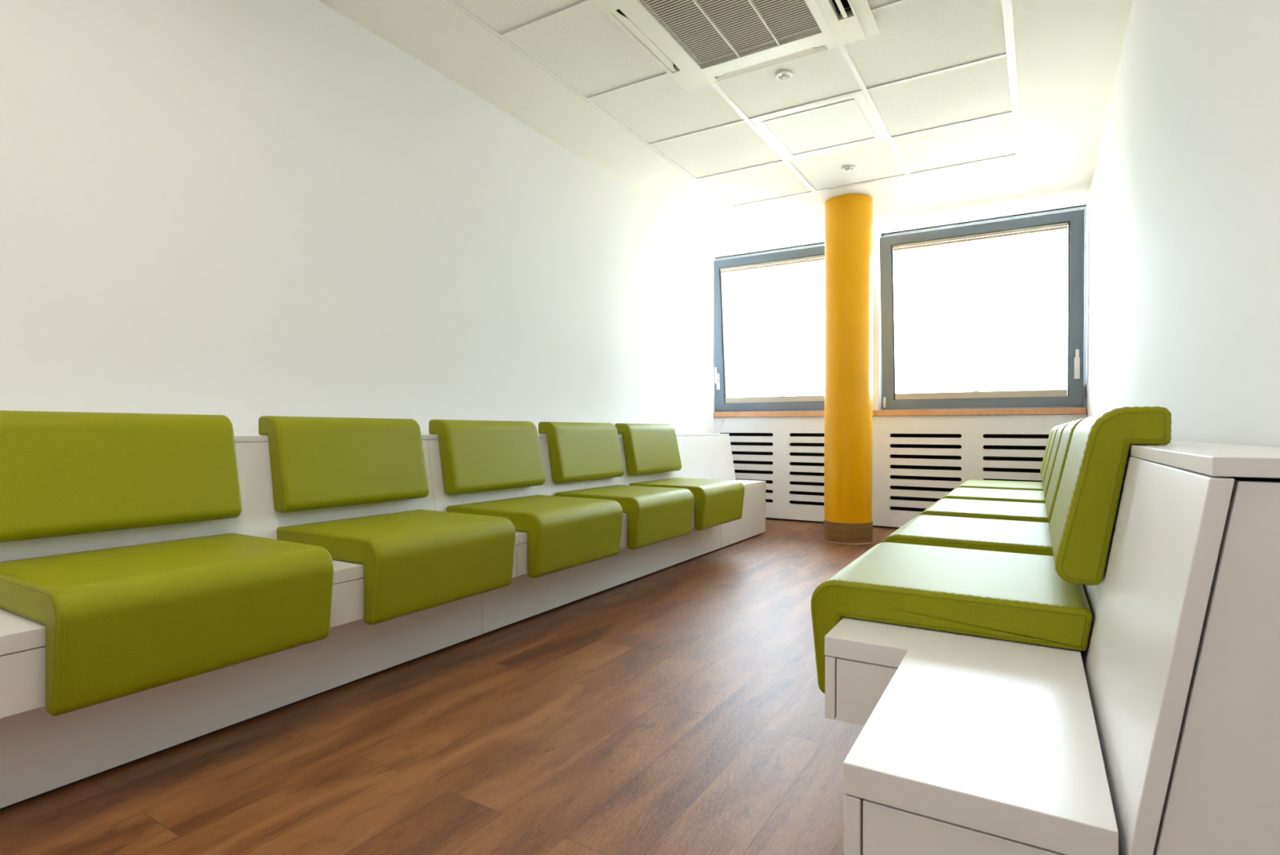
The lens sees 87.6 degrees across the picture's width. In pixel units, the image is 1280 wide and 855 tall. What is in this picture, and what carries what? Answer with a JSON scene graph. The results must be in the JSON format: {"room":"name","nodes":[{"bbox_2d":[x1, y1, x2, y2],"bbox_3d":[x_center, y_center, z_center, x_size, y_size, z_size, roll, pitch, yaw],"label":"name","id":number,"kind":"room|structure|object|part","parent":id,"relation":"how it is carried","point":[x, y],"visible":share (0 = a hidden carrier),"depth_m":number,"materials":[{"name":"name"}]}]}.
{"room":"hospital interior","nodes":[
{"label":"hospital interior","id":0,"kind":"room"},
{"bbox_2d":[0,0,713,442],"bbox_3d":[-1.626,-0.477,2.278,0.500,2.486,7.820,0,0,31],"label":"wall","id":1,"kind":"structure","parent":0,"point":[244,211],"depth_m":2.44,"materials":[{"name":"white paint"}]},
{"bbox_2d":[0,518,898,854],"bbox_3d":[0.038,0.831,1.810,4.200,0.120,8.750,0,0,31],"label":"floor","id":2,"kind":"structure","parent":0,"point":[679,708],"depth_m":1.57,"materials":[{"name":"brown wood"}]},
{"bbox_2d":[0,435,516,810],"bbox_3d":[-1.354,0.393,1.546,0.722,0.740,2.358,0,0,31],"label":"bench","id":3,"kind":"object","parent":2,"relation":"on","point":[42,753],"visible":0.44,"depth_m":1.69,"materials":[{"name":"white laminate"}]},
{"bbox_2d":[0,410,241,542],"bbox_3d":[-1.344,0.109,1.710,0.157,0.296,0.556,0,0,31],"label":"cushion","id":4,"kind":"object","parent":3,"relation":"attached to","point":[62,473],"visible":1,"depth_m":1.66,"materials":[{"name":"green leather"}]},
{"bbox_2d":[0,532,333,715],"bbox_3d":[-1.119,0.419,1.573,0.480,0.235,0.556,0,0,31],"label":"seat cushion","id":5,"kind":"object","parent":3,"relation":"on","point":[122,621],"visible":1,"depth_m":1.41,"materials":[{"name":"green leather"}]},
{"bbox_3d":[-1.398,0.393,1.573,0.133,0.702,2.358,0,0,31],"label":"panel","id":6,"kind":"part","parent":3,"relation":"part of","materials":[{"name":"white laminate"}]},
{"bbox_3d":[-1.196,0.583,1.450,0.018,0.343,2.358,0,0,31],"label":"plinth panel","id":7,"kind":"part","parent":3,"relation":"part of","materials":[{"name":"white laminate"}]},
{"bbox_2d":[258,415,429,512],"bbox_3d":[-0.993,0.113,2.292,0.157,0.296,0.556,0,0,31],"label":"cushion","id":8,"kind":"object","parent":3,"relation":"attached to","point":[316,462],"visible":1,"depth_m":2.21,"materials":[{"name":"green leather"}]},
{"bbox_2d":[276,509,515,624],"bbox_3d":[-0.768,0.423,2.155,0.480,0.235,0.556,0,0,31],"label":"seat cushion","id":9,"kind":"object","parent":3,"relation":"on","point":[414,561],"visible":0.91,"depth_m":1.99,"materials":[{"name":"green leather"}]},
{"bbox_2d":[421,433,765,634],"bbox_3d":[0.014,0.409,3.819,0.722,0.740,2.944,0,0,31],"label":"bench","id":10,"kind":"object","parent":2,"relation":"on","point":[704,455],"visible":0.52,"depth_m":3.25,"materials":[{"name":"white laminate"}]},
{"bbox_2d":[428,419,545,494],"bbox_3d":[-0.642,0.117,2.875,0.157,0.296,0.556,0,0,31],"label":"cushion","id":11,"kind":"object","parent":10,"relation":"attached to","point":[477,455],"visible":1,"depth_m":2.79,"materials":[{"name":"green leather"}]},
{"bbox_2d":[446,494,622,577],"bbox_3d":[-0.418,0.427,2.738,0.480,0.235,0.556,0,0,31],"label":"seat cushion","id":12,"kind":"object","parent":10,"relation":"on","point":[564,532],"visible":0.88,"depth_m":2.57,"materials":[{"name":"green leather"}]},
{"bbox_2d":[537,421,624,483],"bbox_3d":[-0.291,0.121,3.457,0.157,0.296,0.556,0,0,31],"label":"cushion","id":13,"kind":"object","parent":10,"relation":"attached to","point":[578,451],"visible":1,"depth_m":3.36,"materials":[{"name":"green leather"}]},
{"bbox_3d":[-0.030,0.408,3.845,0.133,0.702,2.944,0,0,31],"label":"panel","id":14,"kind":"part","parent":10,"relation":"part of","materials":[{"name":"white laminate"}]},
{"bbox_3d":[-0.037,0.596,3.375,0.018,0.343,2.132,0,0,31],"label":"plinth panel","id":15,"kind":"part","parent":10,"relation":"part of","materials":[{"name":"white laminate"}]},
{"bbox_2d":[554,484,693,549],"bbox_3d":[-0.067,0.431,3.320,0.480,0.235,0.556,0,0,31],"label":"seat cushion","id":16,"kind":"object","parent":10,"relation":"on","point":[655,514],"visible":0.91,"depth_m":3.16,"materials":[{"name":"green leather"}]},
{"bbox_2d":[614,422,681,475],"bbox_3d":[0.059,0.125,4.040,0.157,0.296,0.556,0,0,31],"label":"cushion","id":17,"kind":"object","parent":10,"relation":"attached to","point":[649,448],"visible":0.97,"depth_m":3.94,"materials":[{"name":"green leather"}]},
{"bbox_2d":[629,477,744,529],"bbox_3d":[0.284,0.435,3.903,0.480,0.235,0.556,0,0,31],"label":"seat cushion","id":18,"kind":"object","parent":10,"relation":"on","point":[717,501],"visible":0.83,"depth_m":3.73,"materials":[{"name":"green leather"}]},
{"bbox_3d":[0.722,0.604,4.637,0.018,0.343,0.809,0,0,31],"label":"plinth panel","id":19,"kind":"part","parent":10,"relation":"part of","materials":[{"name":"white laminate"}]},
{"bbox_2d":[713,416,824,522],"bbox_3d":[1.210,0.350,5.724,1.430,0.882,0.060,0,0,31],"label":"radiator cover","id":20,"kind":"object","parent":2,"relation":"on","point":[787,453],"visible":0.54,"depth_m":5.69,"materials":[{"name":"white laminate"}]},
{"bbox_2d":[822,193,873,544],"bbox_3d":[1.454,-0.394,4.656,0.338,2.364,0.338,0,0,31],"label":"column","id":21,"kind":"structure","parent":2,"relation":"on","point":[848,218],"depth_m":4.52,"materials":[{"name":"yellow paint"}]},
{"bbox_3d":[1.450,0.717,4.651,0.327,0.139,0.327,0,0,31],"label":"skirting","id":22,"kind":"part","parent":21,"relation":"part of","materials":[{"name":"brown wood"}]},
{"bbox_2d":[871,413,1087,528],"bbox_3d":[2.452,0.351,4.976,1.468,0.882,0.060,0,0,31],"label":"radiator cover","id":23,"kind":"object","parent":2,"relation":"on","point":[917,460],"visible":0.54,"depth_m":5.06,"materials":[{"name":"white laminate"}]},
{"bbox_2d":[824,440,1279,854],"bbox_3d":[1.441,0.408,2.451,0.642,0.740,4.164,0,0,31],"label":"bench","id":24,"kind":"object","parent":2,"relation":"on","point":[1161,735],"visible":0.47,"depth_m":0.70,"materials":[{"name":"white laminate"}]},
{"bbox_3d":[1.296,0.597,2.536,0.018,0.343,4.164,0,0,31],"label":"plinth panel","id":25,"kind":"part","parent":24,"relation":"part of","materials":[{"name":"white laminate"}]},
{"bbox_2d":[810,542,1093,693],"bbox_3d":[0.692,0.425,1.476,0.480,0.235,0.556,0,0,31],"label":"seat cushion","id":26,"kind":"object","parent":24,"relation":"on","point":[1017,597],"visible":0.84,"depth_m":1.29,"materials":[{"name":"green leather"}]},
{"bbox_3d":[0.351,0.585,0.687,0.233,0.340,0.016,0,0,31],"label":"panel","id":27,"kind":"part","parent":24,"relation":"part of","materials":[{"name":"white laminate"}]},
{"bbox_2d":[881,514,1053,555],"bbox_3d":[1.044,0.429,2.070,0.480,0.235,0.556,0,0,31],"label":"seat cushion","id":28,"kind":"object","parent":24,"relation":"on","point":[1030,537],"visible":0.38,"depth_m":1.94,"materials":[{"name":"green leather"}]},
{"bbox_2d":[917,497,1048,522],"bbox_3d":[1.395,0.433,2.664,0.480,0.235,0.556,0,0,31],"label":"seat cushion","id":29,"kind":"object","parent":24,"relation":"on","point":[979,508],"visible":0.41,"depth_m":2.55,"materials":[{"name":"green leather"}]},
{"bbox_2d":[941,487,1044,502],"bbox_3d":[1.746,0.437,3.258,0.480,0.235,0.556,0,0,31],"label":"seat cushion","id":30,"kind":"object","parent":24,"relation":"on","point":[968,493],"visible":0.23,"depth_m":3.15,"materials":[{"name":"green leather"}]},
{"bbox_2d":[955,479,1043,490],"bbox_3d":[2.097,0.441,3.852,0.480,0.235,0.556,0,0,31],"label":"seat cushion","id":31,"kind":"object","parent":24,"relation":"on","point":[995,484],"visible":0.3,"depth_m":3.77,"materials":[{"name":"green leather"}]},
{"bbox_2d":[1040,424,1059,476],"bbox_3d":[2.315,0.132,3.702,0.158,0.296,0.556,0,0,31],"label":"cushion","id":32,"kind":"object","parent":24,"relation":"attached to","point":[1054,427],"visible":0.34,"depth_m":3.65,"materials":[{"name":"green leather"}]},
{"bbox_2d":[1041,422,1065,484],"bbox_3d":[1.964,0.128,3.108,0.158,0.296,0.556,0,0,31],"label":"cushion","id":33,"kind":"object","parent":24,"relation":"attached to","point":[1055,430],"visible":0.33,"depth_m":3.05,"materials":[{"name":"green leather"}]},
{"bbox_2d":[1042,420,1074,498],"bbox_3d":[1.613,0.124,2.514,0.158,0.296,0.556,0,0,31],"label":"cushion","id":34,"kind":"object","parent":24,"relation":"attached to","point":[1059,433],"visible":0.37,"depth_m":2.43,"materials":[{"name":"green leather"}]},
{"bbox_2d":[1044,416,1088,524],"bbox_3d":[1.261,0.120,1.920,0.157,0.296,0.556,0,0,31],"label":"cushion","id":35,"kind":"object","parent":24,"relation":"attached to","point":[1064,446],"visible":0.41,"depth_m":1.82,"materials":[{"name":"green leather"}]},
{"bbox_2d":[1048,406,1171,585],"bbox_3d":[0.910,0.116,1.326,0.158,0.296,0.556,0,0,31],"label":"cushion","id":36,"kind":"object","parent":24,"relation":"attached to","point":[1082,522],"visible":1,"depth_m":1.10,"materials":[{"name":"green leather"}]},
{"bbox_3d":[1.519,0.408,2.405,0.133,0.702,4.164,0,0,31],"label":"panel","id":37,"kind":"part","parent":24,"relation":"part of","materials":[{"name":"white laminate"}]},
{"bbox_3d":[0.544,0.397,0.576,0.276,0.700,0.016,0,0,31],"label":"panel","id":38,"kind":"part","parent":24,"relation":"part of","materials":[{"name":"white laminate"}]},
{"bbox_2d":[318,0,1133,257],"bbox_3d":[-0.133,-1.655,1.929,3.420,0.122,8.750,0,0,31],"label":"ceiling","id":39,"kind":"structure","parent":0,"point":[984,109],"depth_m":3.26,"materials":[{"name":"white paint"}]},
{"bbox_2d":[591,0,879,89],"bbox_3d":[0.349,-1.582,2.506,0.878,0.030,0.912,0,0,31],"label":"air conditioner","id":40,"kind":"object","parent":39,"relation":"attached to","point":[711,29],"visible":1,"depth_m":2.64,"materials":[{"name":"white plastic"}]},
{"bbox_2d":[626,0,833,75],"bbox_3d":[0.347,-1.575,2.533,0.599,0.016,0.648,0,0,31],"label":"grille","id":41,"kind":"object","parent":40,"relation":"attached to","point":[711,29],"depth_m":2.63,"materials":[{"name":"beige plastic"}]},
{"bbox_2d":[774,70,793,80],"bbox_3d":[0.651,-1.586,3.014,0.080,0.014,0.080,0,0,31],"label":"fitting","id":42,"kind":"object","parent":39,"relation":"attached to","point":[782,75],"visible":1,"depth_m":3.01,"materials":[{"name":"white plastic"}]},
{"bbox_2d":[750,92,886,159],"bbox_3d":[0.961,-1.586,3.553,0.562,0.009,0.586,0,0,31],"label":"recessed light","id":43,"kind":"object","parent":39,"relation":"in","point":[847,121],"visible":1,"depth_m":3.52,"materials":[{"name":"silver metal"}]},
{"bbox_2d":[764,100,873,155],"bbox_3d":[0.961,-1.588,3.553,0.456,0.005,0.480,0,0,31],"label":"diffuser","id":44,"kind":"object","parent":43,"relation":"attached to","point":[842,122],"depth_m":3.53,"materials":[{"name":"white plastic"}]},
{"bbox_2d":[841,164,855,171],"bbox_3d":[1.275,-1.579,4.076,0.080,0.014,0.080,0,0,31],"label":"fitting","id":45,"kind":"object","parent":39,"relation":"attached to","point":[850,167],"visible":1,"depth_m":4.07,"materials":[{"name":"white plastic"}]},
{"bbox_2d":[713,204,1084,412],"bbox_3d":[1.970,-0.448,5.520,3.320,2.486,0.315,0,0,31],"label":"wall","id":46,"kind":"structure","parent":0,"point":[723,273],"depth_m":5.38,"materials":[{"name":"white paint"}]},
{"bbox_2d":[713,243,824,412],"bbox_3d":[1.230,-0.854,5.780,1.344,1.430,0.277,0,0,31],"label":"window","id":47,"kind":"structure","parent":46,"relation":"attached to","point":[814,252],"depth_m":5.88,"materials":[{"name":"grey metal"}]},
{"bbox_3d":[0.692,-0.470,6.025,0.020,0.142,0.059,0,0,31],"label":"handle","id":48,"kind":"part","parent":47,"relation":"part of","materials":[{"name":"white plastic"}]},
{"bbox_3d":[0.709,-0.416,6.054,0.034,0.150,0.026,0,0,31],"label":"handle plate","id":49,"kind":"part","parent":47,"relation":"part of","materials":[{"name":"white plastic"}]},
{"bbox_3d":[1.184,-1.407,5.674,1.090,0.022,0.022,0,0,31],"label":"blind rail","id":50,"kind":"part","parent":47,"relation":"part of","materials":[{"name":"silver metal"}]},
{"bbox_3d":[1.242,-0.248,5.772,1.088,0.056,0.031,0,0,31],"label":"blind rail","id":51,"kind":"part","parent":47,"relation":"part of","materials":[{"name":"silver metal"}]},
{"bbox_2d":[720,257,824,273],"bbox_3d":[1.185,-1.386,5.676,1.082,0.019,0.013,0,0,31],"label":"blind","id":52,"kind":"object","parent":46,"relation":"attached to","point":[796,260],"depth_m":5.71,"materials":[{"name":"beige fabric"}]},
{"bbox_2d":[713,407,1086,417],"bbox_3d":[1.857,-0.114,5.370,2.882,0.045,0.160,0,0,31],"label":"window sill","id":53,"kind":"structure","parent":46,"relation":"attached to","point":[1066,411],"depth_m":5.04,"materials":[{"name":"brown wood"}]},
{"bbox_2d":[893,225,1067,250],"bbox_3d":[2.465,-1.385,4.905,1.147,0.019,0.013,0,0,31],"label":"blind","id":54,"kind":"object","parent":46,"relation":"attached to","point":[1037,228],"depth_m":4.89,"materials":[{"name":"beige fabric"}]},
{"bbox_2d":[879,205,1086,409],"bbox_3d":[2.518,-0.853,5.005,1.390,1.430,0.277,0,0,31],"label":"window","id":55,"kind":"structure","parent":46,"relation":"attached to","point":[1075,396],"depth_m":4.87,"materials":[{"name":"grey metal"}]},
{"bbox_3d":[2.463,-1.406,4.904,1.155,0.022,0.022,0,0,31],"label":"blind rail","id":56,"kind":"part","parent":55,"relation":"part of","materials":[{"name":"silver metal"}]},
{"bbox_3d":[2.521,-0.246,5.002,1.153,0.056,0.031,0,0,31],"label":"blind rail","id":57,"kind":"part","parent":55,"relation":"part of","materials":[{"name":"silver metal"}]},
{"bbox_3d":[3.046,-0.414,4.647,0.034,0.150,0.026,0,0,31],"label":"handle plate","id":58,"kind":"part","parent":55,"relation":"part of","materials":[{"name":"white plastic"}]},
{"bbox_3d":[3.028,-0.468,4.619,0.020,0.142,0.059,0,0,31],"label":"handle","id":59,"kind":"part","parent":55,"relation":"part of","materials":[{"name":"white plastic"}]},
{"bbox_2d":[1086,0,1279,481],"bbox_3d":[1.060,-0.473,0.977,0.200,2.486,9.160,0,0,31],"label":"wall","id":60,"kind":"structure","parent":0,"point":[1183,205],"depth_m":1.55,"materials":[{"name":"white paint"}]}
]}

